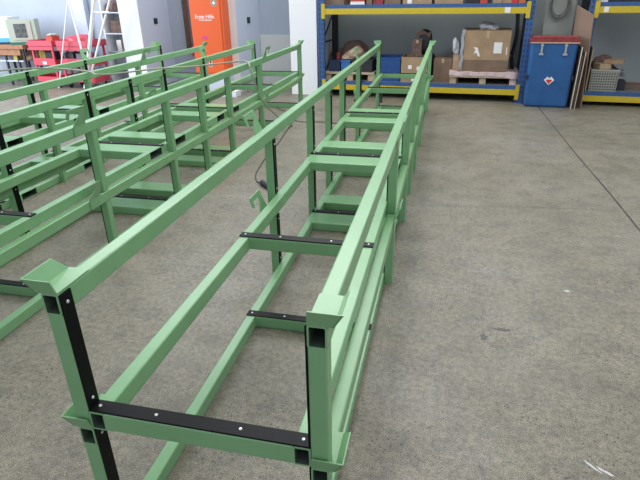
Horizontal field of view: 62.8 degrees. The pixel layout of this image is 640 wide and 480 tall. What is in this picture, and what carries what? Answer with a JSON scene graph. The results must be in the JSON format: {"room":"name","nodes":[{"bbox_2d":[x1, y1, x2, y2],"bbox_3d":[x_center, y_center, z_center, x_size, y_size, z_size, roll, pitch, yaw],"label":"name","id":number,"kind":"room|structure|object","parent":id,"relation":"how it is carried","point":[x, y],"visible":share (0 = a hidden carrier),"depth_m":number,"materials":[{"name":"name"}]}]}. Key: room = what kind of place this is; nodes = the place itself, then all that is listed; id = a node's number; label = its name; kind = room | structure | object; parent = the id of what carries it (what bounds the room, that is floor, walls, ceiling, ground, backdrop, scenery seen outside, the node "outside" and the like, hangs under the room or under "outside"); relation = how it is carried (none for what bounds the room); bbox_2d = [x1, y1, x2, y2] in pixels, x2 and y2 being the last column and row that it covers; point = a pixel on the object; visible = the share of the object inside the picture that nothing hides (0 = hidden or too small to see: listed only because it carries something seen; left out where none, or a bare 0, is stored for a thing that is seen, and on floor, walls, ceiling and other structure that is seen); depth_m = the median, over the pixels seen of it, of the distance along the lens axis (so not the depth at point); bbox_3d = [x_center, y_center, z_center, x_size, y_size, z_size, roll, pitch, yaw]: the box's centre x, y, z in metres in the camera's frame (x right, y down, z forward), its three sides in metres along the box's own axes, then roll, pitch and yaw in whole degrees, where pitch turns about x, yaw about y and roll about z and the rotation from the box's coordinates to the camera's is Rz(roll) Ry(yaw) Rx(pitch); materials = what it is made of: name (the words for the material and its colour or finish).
{"room":"metal workshop","nodes":[
{"label":"metal workshop","id":0,"kind":"room"},
{"bbox_2d":[0,75,639,479],"bbox_3d":[-1.774,-0.824,5.750,22.000,0.100,16.000,5,26,12],"label":"floor","id":1,"kind":"structure","parent":0,"point":[550,394],"depth_m":2.99,"materials":[{"name":"concrete"}]},
{"bbox_2d":[0,44,48,84],"bbox_3d":[-6.635,-3.692,10.939,1.920,0.775,0.650,7,27,16],"label":"workbench","id":2,"kind":"object","parent":1,"relation":"on","point":[5,49],"visible":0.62,"depth_m":10.45,"materials":[{"name":"brown wood"}]},
{"bbox_2d":[0,55,13,59],"bbox_3d":[-6.377,-3.798,10.737,0.500,0.170,0.250,7,27,16],"label":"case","id":3,"kind":"object","parent":2,"relation":"on","point":[10,57],"visible":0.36,"depth_m":10.62,"materials":[{"name":"grey plastic"}]},
{"bbox_2d":[0,16,18,43],"bbox_3d":[-6.537,-4.219,10.558,0.835,0.500,0.492,-1,25,0],"label":"box","id":4,"kind":"object","parent":2,"relation":"on","point":[4,37],"visible":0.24,"depth_m":10.38,"materials":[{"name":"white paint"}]},
{"bbox_2d":[0,59,31,61],"bbox_3d":[-6.641,-3.760,10.890,1.720,0.020,0.540,7,27,16],"label":"shelf","id":5,"kind":"object","parent":2,"relation":"attached to","point":[18,60],"depth_m":10.50,"materials":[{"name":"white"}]},
{"bbox_2d":[13,49,23,59],"bbox_3d":[-6.053,-3.712,10.508,0.120,0.200,0.120,7,27,16],"label":"canister","id":6,"kind":"object","parent":2,"relation":"on","point":[21,55],"visible":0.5,"depth_m":10.50,"materials":[{"name":"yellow plastic"}]},
{"bbox_2d":[5,18,41,44],"bbox_3d":[-5.824,-4.102,10.330,0.520,0.460,0.276,-5,26,-8],"label":"monitor","id":7,"kind":"object","parent":2,"relation":"on","point":[20,31],"visible":0.84,"depth_m":10.21,"materials":[{"name":"grey plastic"}]},
{"bbox_2d":[26,50,39,59],"bbox_3d":[-5.803,-3.750,10.568,0.260,0.210,0.240,7,27,16],"label":"sack","id":8,"kind":"object","parent":2,"relation":"on","point":[29,56],"visible":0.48,"depth_m":10.54,"materials":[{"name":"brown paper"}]},
{"bbox_2d":[25,38,73,86],"bbox_3d":[-5.315,-3.496,10.365,0.662,0.870,0.480,7,27,16],"label":"trolley","id":9,"kind":"object","parent":1,"relation":"on","point":[38,44],"visible":0.49,"depth_m":10.13,"materials":[{"name":"red metal"}]},
{"bbox_2d":[39,50,50,57],"bbox_3d":[-5.396,-3.621,10.355,0.130,0.240,0.200,7,27,16],"label":"box","id":10,"kind":"object","parent":9,"relation":"on","point":[41,52],"visible":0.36,"depth_m":10.25,"materials":[{"name":"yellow plastic"}]},
{"bbox_2d":[27,38,62,49],"bbox_3d":[-5.272,-3.806,10.201,0.560,0.170,0.480,7,27,16],"label":"tray","id":11,"kind":"object","parent":9,"relation":"on","point":[38,44],"depth_m":10.00,"materials":[{"name":"red plastic"}]},
{"bbox_2d":[33,58,64,65],"bbox_3d":[-5.267,-3.535,10.330,0.512,0.130,0.432,7,27,16],"label":"tray","id":12,"kind":"object","parent":9,"relation":"on","point":[37,61],"depth_m":10.14,"materials":[{"name":"red plastic"}]},
{"bbox_2d":[45,36,59,40],"bbox_3d":[-5.158,-3.858,10.138,0.150,0.160,0.200,7,27,16],"label":"toolbox","id":13,"kind":"object","parent":9,"relation":"on","point":[48,38],"visible":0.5,"depth_m":10.04,"materials":[{"name":"red plastic"}]},
{"bbox_2d":[45,51,60,59],"bbox_3d":[-5.224,-3.592,10.311,0.180,0.220,0.250,7,27,16],"label":"tool case","id":14,"kind":"object","parent":9,"relation":"on","point":[48,54],"visible":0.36,"depth_m":10.22,"materials":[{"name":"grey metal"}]},
{"bbox_2d":[37,73,72,80],"bbox_3d":[-5.262,-3.251,10.466,0.512,0.100,0.432,7,27,16],"label":"tray","id":15,"kind":"object","parent":9,"relation":"on","point":[50,76],"depth_m":10.33,"materials":[{"name":"red plastic"}]},
{"bbox_2d":[54,39,110,87],"bbox_3d":[-4.601,-3.423,10.184,0.862,0.870,0.480,7,27,16],"label":"trolley","id":16,"kind":"object","parent":1,"relation":"on","point":[68,45],"visible":0.59,"depth_m":9.98,"materials":[{"name":"red metal"}]},
{"bbox_2d":[64,51,79,58],"bbox_3d":[-4.774,-3.536,10.188,0.200,0.210,0.250,7,27,16],"label":"tool case","id":17,"kind":"object","parent":16,"relation":"on","point":[68,55],"visible":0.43,"depth_m":10.07,"materials":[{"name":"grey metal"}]},
{"bbox_2d":[65,34,93,40],"bbox_3d":[-4.540,-3.809,9.977,0.620,0.190,0.360,7,27,16],"label":"rag","id":18,"kind":"object","parent":16,"relation":"on","point":[83,37],"visible":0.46,"depth_m":9.90,"materials":[{"name":"red fabric"}]},
{"bbox_2d":[55,39,105,50],"bbox_3d":[-4.558,-3.733,10.020,0.760,0.170,0.480,7,27,16],"label":"tray","id":19,"kind":"object","parent":16,"relation":"on","point":[68,45],"depth_m":9.84,"materials":[{"name":"red plastic"}]},
{"bbox_2d":[62,59,107,65],"bbox_3d":[-4.553,-3.462,10.149,0.712,0.130,0.432,7,27,16],"label":"tray","id":20,"kind":"object","parent":16,"relation":"on","point":[63,60],"depth_m":10.02,"materials":[{"name":"red plastic"}]},
{"bbox_2d":[76,52,94,58],"bbox_3d":[-4.515,-3.502,10.117,0.220,0.200,0.250,7,27,16],"label":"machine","id":21,"kind":"object","parent":16,"relation":"on","point":[78,55],"visible":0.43,"depth_m":10.01,"materials":[{"name":"grey metal"}]},
{"bbox_2d":[69,75,110,82],"bbox_3d":[-4.547,-3.178,10.285,0.712,0.100,0.432,7,27,16],"label":"tray","id":22,"kind":"object","parent":16,"relation":"on","point":[106,78],"depth_m":10.13,"materials":[{"name":"red plastic"}]},
{"bbox_2d":[58,0,110,88],"bbox_3d":[-4.237,-3.797,9.503,1.818,2.104,0.093,7,27,16],"label":"ladder","id":23,"kind":"object","parent":1,"relation":"on","point":[93,6],"visible":0.75,"depth_m":9.46,"materials":[{"name":"white metal"}]},
{"bbox_2d":[0,75,210,209],"bbox_3d":[-2.854,-0.863,5.083,0.860,0.580,7.014,5,26,12],"label":"steel frame","id":24,"kind":"object","parent":1,"relation":"on","point":[63,176],"visible":0.3,"depth_m":5.54,"materials":[{"name":"green paint"}]},
{"bbox_2d":[0,42,207,147],"bbox_3d":[-2.862,-1.288,4.880,0.860,0.580,7.014,5,26,12],"label":"steel frame","id":25,"kind":"object","parent":24,"relation":"on","point":[55,119],"visible":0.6,"depth_m":5.63,"materials":[{"name":"green paint"}]},
{"bbox_2d":[98,0,128,81],"bbox_3d":[-3.840,-3.997,10.163,0.520,1.900,0.360,7,27,16],"label":"shelf","id":26,"kind":"object","parent":1,"relation":"on","point":[110,37],"visible":0.24,"depth_m":10.21,"materials":[{"name":"grey metal"}]},
{"bbox_2d":[105,0,117,11],"bbox_3d":[-3.940,-4.442,9.954,0.244,0.200,0.220,14,30,29],"label":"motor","id":27,"kind":"object","parent":26,"relation":"on","point":[113,7],"visible":0.67,"depth_m":9.89,"materials":[{"name":"brown"}]},
{"bbox_2d":[110,20,121,32],"bbox_3d":[-3.791,-4.101,10.072,0.340,0.220,0.260,7,27,16],"label":"carton","id":28,"kind":"object","parent":26,"relation":"on","point":[115,24],"visible":0.43,"depth_m":9.97,"materials":[{"name":"brown cardboard"}]},
{"bbox_2d":[116,40,123,50],"bbox_3d":[-3.873,-3.787,10.206,0.100,0.200,0.100,7,27,16],"label":"paper roll","id":29,"kind":"object","parent":26,"relation":"on","point":[119,42],"visible":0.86,"depth_m":10.16,"materials":[{"name":"white paper"}]},
{"bbox_2d":[116,57,126,64],"bbox_3d":[-3.799,-3.508,10.362,0.320,0.200,0.240,7,27,16],"label":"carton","id":30,"kind":"object","parent":26,"relation":"on","point":[120,60],"visible":0.07,"depth_m":10.26,"materials":[{"name":"grey cardboard"}]},
{"bbox_2d":[0,72,304,339],"bbox_3d":[-1.428,-0.884,5.073,0.860,0.580,7.014,5,26,12],"label":"steel frame","id":31,"kind":"object","parent":1,"relation":"on","point":[189,153],"visible":0.73,"depth_m":4.18,"materials":[{"name":"green paint"}]},
{"bbox_2d":[0,40,303,246],"bbox_3d":[-1.436,-1.310,4.870,0.860,0.580,7.014,5,26,12],"label":"steel frame","id":32,"kind":"object","parent":31,"relation":"on","point":[140,148],"visible":0.99,"depth_m":4.18,"materials":[{"name":"green paint"}]},
{"bbox_2d":[0,60,292,126],"bbox_3d":[-1.944,-1.417,5.763,3.905,0.974,0.852,-13,28,-23],"label":"air hose","id":33,"kind":"object","parent":32,"relation":"on","point":[240,60],"visible":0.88,"depth_m":5.49,"materials":[{"name":"beige"}]},
{"bbox_2d":[189,0,233,90],"bbox_3d":[-1.891,-3.629,9.082,0.610,2.100,0.254,7,27,16],"label":"tall cabinet","id":34,"kind":"object","parent":1,"relation":"on","point":[210,24],"visible":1,"depth_m":8.98,"materials":[{"name":"orange metal"}]},
{"bbox_2d":[223,90,240,96],"bbox_3d":[-1.577,-2.577,9.198,0.320,0.090,0.200,7,27,16],"label":"block","id":35,"kind":"object","parent":1,"relation":"on","point":[235,93],"visible":0.36,"depth_m":9.11,"materials":[{"name":"white paint"}]},
{"bbox_2d":[61,75,433,479],"bbox_3d":[0.433,-0.720,4.654,0.860,0.580,7.014,5,26,12],"label":"steel frame","id":36,"kind":"object","parent":1,"relation":"on","point":[97,443],"visible":0.61,"depth_m":2.59,"materials":[{"name":"green paint"}]},
{"bbox_2d":[19,40,435,466],"bbox_3d":[0.425,-1.145,4.452,0.860,0.580,7.014,5,26,12],"label":"steel frame","id":37,"kind":"object","parent":36,"relation":"on","point":[60,286],"visible":1,"depth_m":1.79,"materials":[{"name":"green paint"}]},
{"bbox_2d":[255,107,336,187],"bbox_3d":[0.016,-1.313,6.529,1.388,0.052,3.875,-1,25,-1],"label":"extension cord","id":38,"kind":"object","parent":1,"relation":"on","point":[262,182],"visible":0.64,"depth_m":5.50,"materials":[{"name":"black rubber"},{"name":"black plastic"}]},
{"bbox_2d":[318,0,535,103],"bbox_3d":[1.666,-4.038,8.290,3.365,3.400,0.935,7,27,16],"label":"rack","id":39,"kind":"object","parent":1,"relation":"on","point":[492,86],"visible":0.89,"depth_m":8.29,"materials":[{"name":"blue metal"}]},
{"bbox_2d":[325,0,349,4],"bbox_3d":[0.300,-4.029,8.609,0.312,0.301,0.481,7,27,16],"label":"carton","id":40,"kind":"object","parent":39,"relation":"on","point":[327,2],"visible":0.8,"depth_m":8.46,"materials":[{"name":"cardboard"}]},
{"bbox_2d":[326,69,376,80],"bbox_3d":[0.583,-2.912,9.182,0.870,0.135,0.660,7,27,16],"label":"pallet","id":41,"kind":"object","parent":39,"relation":"on","point":[329,74],"visible":0.44,"depth_m":8.92,"materials":[{"name":"wood"}]},
{"bbox_2d":[328,57,340,71],"bbox_3d":[0.307,-3.068,9.142,0.206,0.190,0.458,7,27,16],"label":"plastic crate","id":42,"kind":"object","parent":41,"relation":"on","point":[334,64],"visible":0.76,"depth_m":8.96,"materials":[{"name":"blue plastic"}]},
{"bbox_2d":[340,59,351,70],"bbox_3d":[0.496,-3.047,9.089,0.171,0.190,0.458,7,27,16],"label":"plastic crate","id":43,"kind":"object","parent":41,"relation":"on","point":[344,62],"visible":0.42,"depth_m":8.89,"materials":[{"name":"blue plastic"}]},
{"bbox_2d":[341,46,364,58],"bbox_3d":[0.560,-3.186,8.895,0.380,0.200,0.300,7,27,16],"label":"bundle","id":44,"kind":"object","parent":43,"relation":"on","point":[350,54],"visible":0.88,"depth_m":8.80,"materials":[{"name":"beige fabric"}]},
{"bbox_2d":[339,40,368,55],"bbox_3d":[0.586,-3.342,9.148,0.520,0.280,0.250,7,27,16],"label":"sacking","id":45,"kind":"object","parent":43,"relation":"on","point":[348,45],"visible":0.42,"depth_m":9.05,"materials":[{"name":"brown fabric"}]},
{"bbox_2d":[351,57,376,71],"bbox_3d":[0.767,-3.020,9.012,0.366,0.200,0.458,7,27,16],"label":"plastic crate","id":46,"kind":"object","parent":41,"relation":"on","point":[370,64],"visible":0.57,"depth_m":8.82,"materials":[{"name":"grey plastic"}]},
{"bbox_2d":[350,0,365,4],"bbox_3d":[0.664,-3.969,8.516,0.230,0.260,0.482,7,27,16],"label":"carton","id":47,"kind":"object","parent":39,"relation":"on","point":[352,2],"visible":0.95,"depth_m":8.35,"materials":[{"name":"white cardboard"}]},
{"bbox_2d":[373,0,384,3],"bbox_3d":[0.985,-3.941,8.423,0.160,0.280,0.480,7,27,16],"label":"carton","id":48,"kind":"object","parent":39,"relation":"on","point":[374,1],"visible":0.6,"depth_m":8.26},
{"bbox_2d":[381,78,400,81],"bbox_3d":[1.201,-2.808,8.952,0.406,0.125,0.488,7,27,16],"label":"plastic crate","id":49,"kind":"object","parent":39,"relation":"on","point":[383,79],"visible":0.12,"depth_m":8.75,"materials":[{"name":"blue plastic"}]},
{"bbox_2d":[376,65,400,72],"bbox_3d":[1.199,-2.922,8.897,0.406,0.125,0.488,7,27,16],"label":"plastic crate","id":50,"kind":"object","parent":49,"relation":"on","point":[384,69],"visible":0.45,"depth_m":8.68,"materials":[{"name":"blue plastic"}]},
{"bbox_2d":[376,54,404,65],"bbox_3d":[1.197,-3.037,8.842,0.406,0.125,0.488,7,27,16],"label":"plastic crate","id":51,"kind":"object","parent":50,"relation":"on","point":[386,59],"visible":0.68,"depth_m":8.65,"materials":[{"name":"blue plastic"}]},
{"bbox_2d":[384,0,402,3],"bbox_3d":[1.200,-3.908,8.366,0.252,0.261,0.481,7,27,16],"label":"carton","id":52,"kind":"object","parent":39,"relation":"on","point":[386,1],"visible":0.8,"depth_m":8.21,"materials":[{"name":"cardboard"}]},
{"bbox_2d":[400,54,431,81],"bbox_3d":[1.608,-2.868,8.749,0.445,0.395,0.452,7,27,16],"label":"carton","id":53,"kind":"object","parent":39,"relation":"on","point":[409,64],"visible":0.51,"depth_m":8.55,"materials":[{"name":"cardboard"}]},
{"bbox_2d":[412,39,421,56],"bbox_3d":[1.586,-3.143,8.566,0.152,0.253,0.251,4,26,10],"label":"carton","id":54,"kind":"object","parent":53,"relation":"on","point":[417,43],"visible":0.98,"depth_m":8.46,"materials":[{"name":"cardboard"}]},
{"bbox_2d":[415,29,431,36],"bbox_3d":[1.672,-3.346,8.476,0.260,0.130,0.012,4,26,10],"label":"cardboard","id":55,"kind":"object","parent":54,"relation":"on","point":[421,32],"visible":1,"depth_m":8.47,"materials":[{"name":"brown cardboard"}]},
{"bbox_2d":[419,29,432,54],"bbox_3d":[1.746,-3.258,8.626,0.250,0.400,0.250,7,27,16],"label":"bag","id":56,"kind":"object","parent":53,"relation":"on","point":[425,39],"visible":0.41,"depth_m":8.52,"materials":[{"name":"black plastic"}]},
{"bbox_2d":[403,0,434,3],"bbox_3d":[1.566,-3.884,8.255,0.447,0.301,0.482,7,27,16],"label":"carton","id":57,"kind":"object","parent":39,"relation":"on","point":[404,1],"visible":0.9,"depth_m":8.10,"materials":[{"name":"cardboard"}]},
{"bbox_2d":[431,54,434,74],"bbox_3d":[1.878,-3.159,9.087,0.216,0.620,0.337,17,31,33],"label":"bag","id":58,"kind":"object","parent":39,"relation":"on","point":[433,55],"visible":0.02,"depth_m":9.10,"materials":[{"name":"black plastic"}]},
{"bbox_2d":[432,56,452,81],"bbox_3d":[2.047,-2.843,8.713,0.292,0.366,0.381,7,27,16],"label":"carton","id":59,"kind":"object","parent":39,"relation":"on","point":[442,65],"visible":0.79,"depth_m":8.55,"materials":[{"name":"cardboard"}]},
{"bbox_2d":[435,0,464,3],"bbox_3d":[2.028,-3.831,8.126,0.422,0.301,0.481,7,27,16],"label":"carton","id":60,"kind":"object","parent":39,"relation":"on","point":[436,1],"visible":1,"depth_m":7.98,"materials":[{"name":"cardboard"}]},
{"bbox_2d":[452,52,460,82],"bbox_3d":[2.242,-2.845,8.635,0.107,0.431,0.401,7,27,16],"label":"carton","id":61,"kind":"object","parent":39,"relation":"on","point":[456,57],"visible":0.69,"depth_m":8.44,"materials":[{"name":"cardboard"}]},
{"bbox_2d":[453,37,458,53],"bbox_3d":[2.182,-3.115,8.410,0.110,0.250,0.120,7,27,16],"label":"plastic bag","id":62,"kind":"object","parent":61,"relation":"on","point":[455,41],"visible":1,"depth_m":8.38,"materials":[{"name":"white plastic"}]},
{"bbox_2d":[465,0,479,2],"bbox_3d":[2.356,-3.757,8.053,0.205,0.220,0.480,7,27,16],"label":"carton","id":63,"kind":"object","parent":39,"relation":"on","point":[466,1],"visible":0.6,"depth_m":7.88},
{"bbox_2d":[449,66,517,84],"bbox_3d":[2.678,-2.716,8.610,1.050,0.204,0.740,7,27,16],"label":"pallet","id":64,"kind":"object","parent":39,"relation":"on","point":[511,75],"visible":0.63,"depth_m":8.30,"materials":[{"name":"brown wood"}]},
{"bbox_2d":[462,28,511,71],"bbox_3d":[2.646,-3.070,8.424,0.742,0.610,0.645,7,27,16],"label":"carton","id":65,"kind":"object","parent":64,"relation":"on","point":[484,50],"visible":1,"depth_m":8.15,"materials":[{"name":"cardboard"}]},
{"bbox_2d":[479,21,498,29],"bbox_3d":[2.660,-3.372,8.241,0.300,0.110,0.300,7,27,16],"label":"plastic bag","id":66,"kind":"object","parent":65,"relation":"on","point":[486,25],"visible":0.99,"depth_m":8.16,"materials":[{"name":"grey plastic"}]},
{"bbox_2d":[502,0,511,2],"bbox_3d":[2.832,-3.720,7.910,0.130,0.260,0.482,7,27,16],"label":"carton","id":67,"kind":"object","parent":39,"relation":"on","point":[503,1],"visible":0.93,"depth_m":7.75,"materials":[{"name":"brown cardboard"}]},
{"bbox_2d":[510,13,519,68],"bbox_3d":[3.137,-3.146,8.433,0.110,1.029,0.081,7,27,16],"label":"hose","id":68,"kind":"object","parent":39,"relation":"hanging from","point":[517,14],"visible":0.78,"depth_m":8.38,"materials":[{"name":"black rubber"}]},
{"bbox_2d":[480,334,487,339],"bbox_3d":[0.857,0.505,2.739,0.041,0.001,0.057,5,26,12],"label":"stain","id":69,"kind":"object","parent":1,"relation":"on","point":[483,336],"depth_m":2.74,"materials":[{"name":"grey liquid"}]},
{"bbox_2d":[435,205,631,211],"bbox_3d":[2.407,-0.215,4.190,3.500,0.001,0.284,5,26,12],"label":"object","id":70,"kind":"structure","parent":1,"relation":"on","point":[435,205],"depth_m":4.32,"materials":[{"name":"grey"}]},
{"bbox_2d":[522,35,580,107],"bbox_3d":[3.420,-2.516,7.834,0.658,0.985,0.440,7,27,16],"label":"storage bin","id":71,"kind":"object","parent":1,"relation":"on","point":[551,58],"visible":0.99,"depth_m":7.67,"materials":[{"name":"blue plastic"}]},
{"bbox_2d":[567,45,582,108],"bbox_3d":[3.758,-2.409,7.742,0.012,0.860,0.390,7,27,15],"label":"sheet","id":72,"kind":"object","parent":1,"relation":"on","point":[580,48],"visible":0.93,"depth_m":7.70,"materials":[{"name":"white wood"}]},
{"bbox_2d":[571,55,582,108],"bbox_3d":[3.775,-2.337,7.730,0.019,0.740,0.260,7,27,15],"label":"sheet","id":73,"kind":"object","parent":1,"relation":"on","point":[581,60],"visible":0.5,"depth_m":7.62,"materials":[{"name":"wood"}]},
{"bbox_2d":[573,50,586,108],"bbox_3d":[3.784,-2.340,7.667,0.013,0.800,0.260,8,27,15],"label":"sheet","id":74,"kind":"object","parent":1,"relation":"on","point":[584,51],"visible":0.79,"depth_m":7.57,"materials":[{"name":"grey"}]},
{"bbox_2d":[567,5,593,107],"bbox_3d":[3.824,-2.701,7.743,0.016,1.385,0.578,-4,26,-6],"label":"sheet","id":75,"kind":"object","parent":1,"relation":"on","point":[583,25],"visible":0.57,"depth_m":7.62,"materials":[{"name":"brown wood"}]},
{"bbox_2d":[538,107,639,230],"bbox_3d":[2.750,-0.867,5.543,0.160,0.001,6.700,5,26,12],"label":"joint","id":76,"kind":"object","parent":1,"relation":"on","point":[620,206],"depth_m":4.87,"materials":[{"name":"grey"}]},
{"bbox_2d":[596,466,613,476],"bbox_3d":[1.069,0.868,1.968,0.058,0.001,0.039,5,26,12],"label":"scratch","id":77,"kind":"object","parent":1,"relation":"on","point":[607,472],"depth_m":1.97,"materials":[{"name":"white"}]},
{"bbox_2d":[581,0,639,102],"bbox_3d":[5.306,-3.621,7.273,2.900,3.400,0.935,7,27,16],"label":"rack","id":78,"kind":"object","parent":1,"relation":"on","point":[629,95],"visible":0.3,"depth_m":7.73,"materials":[{"name":"blue metal"}]},
{"bbox_2d":[584,46,593,90],"bbox_3d":[4.069,-2.622,7.992,0.016,0.620,0.440,7,27,16],"label":"sheet","id":79,"kind":"object","parent":78,"relation":"on","point":[591,47],"visible":0.5,"depth_m":7.84,"materials":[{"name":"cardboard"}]},
{"bbox_2d":[586,67,620,90],"bbox_3d":[4.300,-2.465,8.014,0.396,0.310,0.376,6,26,14],"label":"plastic crate","id":80,"kind":"object","parent":78,"relation":"on","point":[598,79],"visible":0.79,"depth_m":7.88,"materials":[{"name":"grey plastic"}]},
{"bbox_2d":[593,62,611,68],"bbox_3d":[4.251,-2.635,7.920,0.170,0.075,0.250,-1,25,0],"label":"carton","id":81,"kind":"object","parent":80,"relation":"on","point":[597,65],"visible":0.93,"depth_m":7.82,"materials":[{"name":"cardboard"}]},
{"bbox_2d":[604,58,624,63],"bbox_3d":[4.412,-2.681,7.861,0.260,0.047,0.300,14,29,28],"label":"carton","id":82,"kind":"object","parent":81,"relation":"on","point":[611,60],"visible":0.93,"depth_m":7.77,"materials":[{"name":"cardboard"}]},
{"bbox_2d":[591,54,615,67],"bbox_3d":[4.329,-2.729,7.993,0.360,0.180,0.220,7,27,16],"label":"sacking","id":83,"kind":"object","parent":80,"relation":"on","point":[601,58],"visible":0.59,"depth_m":7.94,"materials":[{"name":"brown fabric"}]},
{"bbox_2d":[619,69,625,76],"bbox_3d":[4.552,-2.522,7.902,0.120,0.100,0.140,7,27,16],"label":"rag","id":84,"kind":"object","parent":80,"relation":"hanging from","point":[621,73],"visible":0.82,"depth_m":7.88,"materials":[{"name":"grey fabric"}]},
{"bbox_2d":[616,79,625,90],"bbox_3d":[4.570,-2.367,7.994,0.100,0.140,0.200,7,27,16],"label":"box","id":85,"kind":"object","parent":78,"relation":"on","point":[621,82],"visible":0.79,"depth_m":7.92,"materials":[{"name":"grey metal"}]},
{"bbox_2d":[621,0,639,1],"bbox_3d":[4.424,-3.408,7.436,0.310,0.050,0.340,7,27,16],"label":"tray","id":86,"kind":"object","parent":78,"relation":"on","point":[622,0],"visible":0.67,"depth_m":7.31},
{"bbox_2d":[625,82,639,87],"bbox_3d":[4.934,-2.428,8.225,0.500,0.040,0.300,7,27,16],"label":"carton","id":87,"kind":"object","parent":78,"relation":"on","point":[627,84],"visible":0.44,"depth_m":8.14,"materials":[{"name":"cardboard"}]},
{"bbox_2d":[0,0,639,91],"bbox_3d":[-0.556,-5.155,9.326,18.000,4.600,0.204,7,27,16],"label":"wall","id":88,"kind":"structure","parent":0,"point":[616,35],"depth_m":9.32,"materials":[{"name":"grey paint"}]},
{"bbox_2d":[70,0,98,70],"bbox_3d":[-4.968,-5.589,10.409,0.320,4.600,0.120,7,27,16],"label":"trim","id":89,"kind":"structure","parent":88,"relation":"attached to","point":[79,7],"depth_m":10.82,"materials":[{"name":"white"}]},
{"bbox_2d":[116,0,176,85],"bbox_3d":[-3.352,-5.207,9.543,0.420,4.600,1.000,7,27,16],"label":"pillar","id":90,"kind":"structure","parent":88,"relation":"attached to","point":[138,28],"depth_m":9.81,"materials":[{"name":"white paint"}]},
{"bbox_2d":[181,0,194,55],"bbox_3d":[-2.539,-4.370,10.161,0.267,1.530,0.132,16,30,31],"label":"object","id":91,"kind":"object","parent":88,"relation":"hanging from","point":[185,3],"visible":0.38,"depth_m":10.26,"materials":[{"name":"brown fabric"}]},
{"bbox_2d":[228,0,262,91],"bbox_3d":[-1.486,-4.993,9.021,0.360,4.600,1.000,7,27,16],"label":"pillar","id":92,"kind":"structure","parent":88,"relation":"attached to","point":[241,31],"depth_m":9.37,"materials":[{"name":"white paint"}]},
{"bbox_2d":[260,35,291,83],"bbox_3d":[-0.447,-3.428,9.997,1.430,0.900,0.021,7,27,15],"label":"panel","id":93,"kind":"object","parent":88,"relation":"attached to","point":[276,42],"depth_m":10.06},
{"bbox_2d":[289,0,331,94],"bbox_3d":[-0.160,-4.841,8.650,0.470,4.600,1.000,7,27,16],"label":"pillar","id":94,"kind":"structure","parent":88,"relation":"attached to","point":[303,14],"depth_m":8.85,"materials":[{"name":"white paint"}]},
{"bbox_2d":[540,0,576,34],"bbox_3d":[3.747,-4.521,7.827,0.420,4.600,0.430,7,27,16],"label":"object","id":95,"kind":"structure","parent":88,"relation":"attached to","point":[550,25],"depth_m":8.13,"materials":[{"name":"metal"}]},
{"bbox_2d":[550,0,570,18],"bbox_3d":[3.660,-3.593,7.990,0.292,0.424,0.070,7,27,16],"label":"coil","id":96,"kind":"object","parent":88,"relation":"attached to","point":[569,1],"visible":1,"depth_m":8.02,"materials":[{"name":"grey"}]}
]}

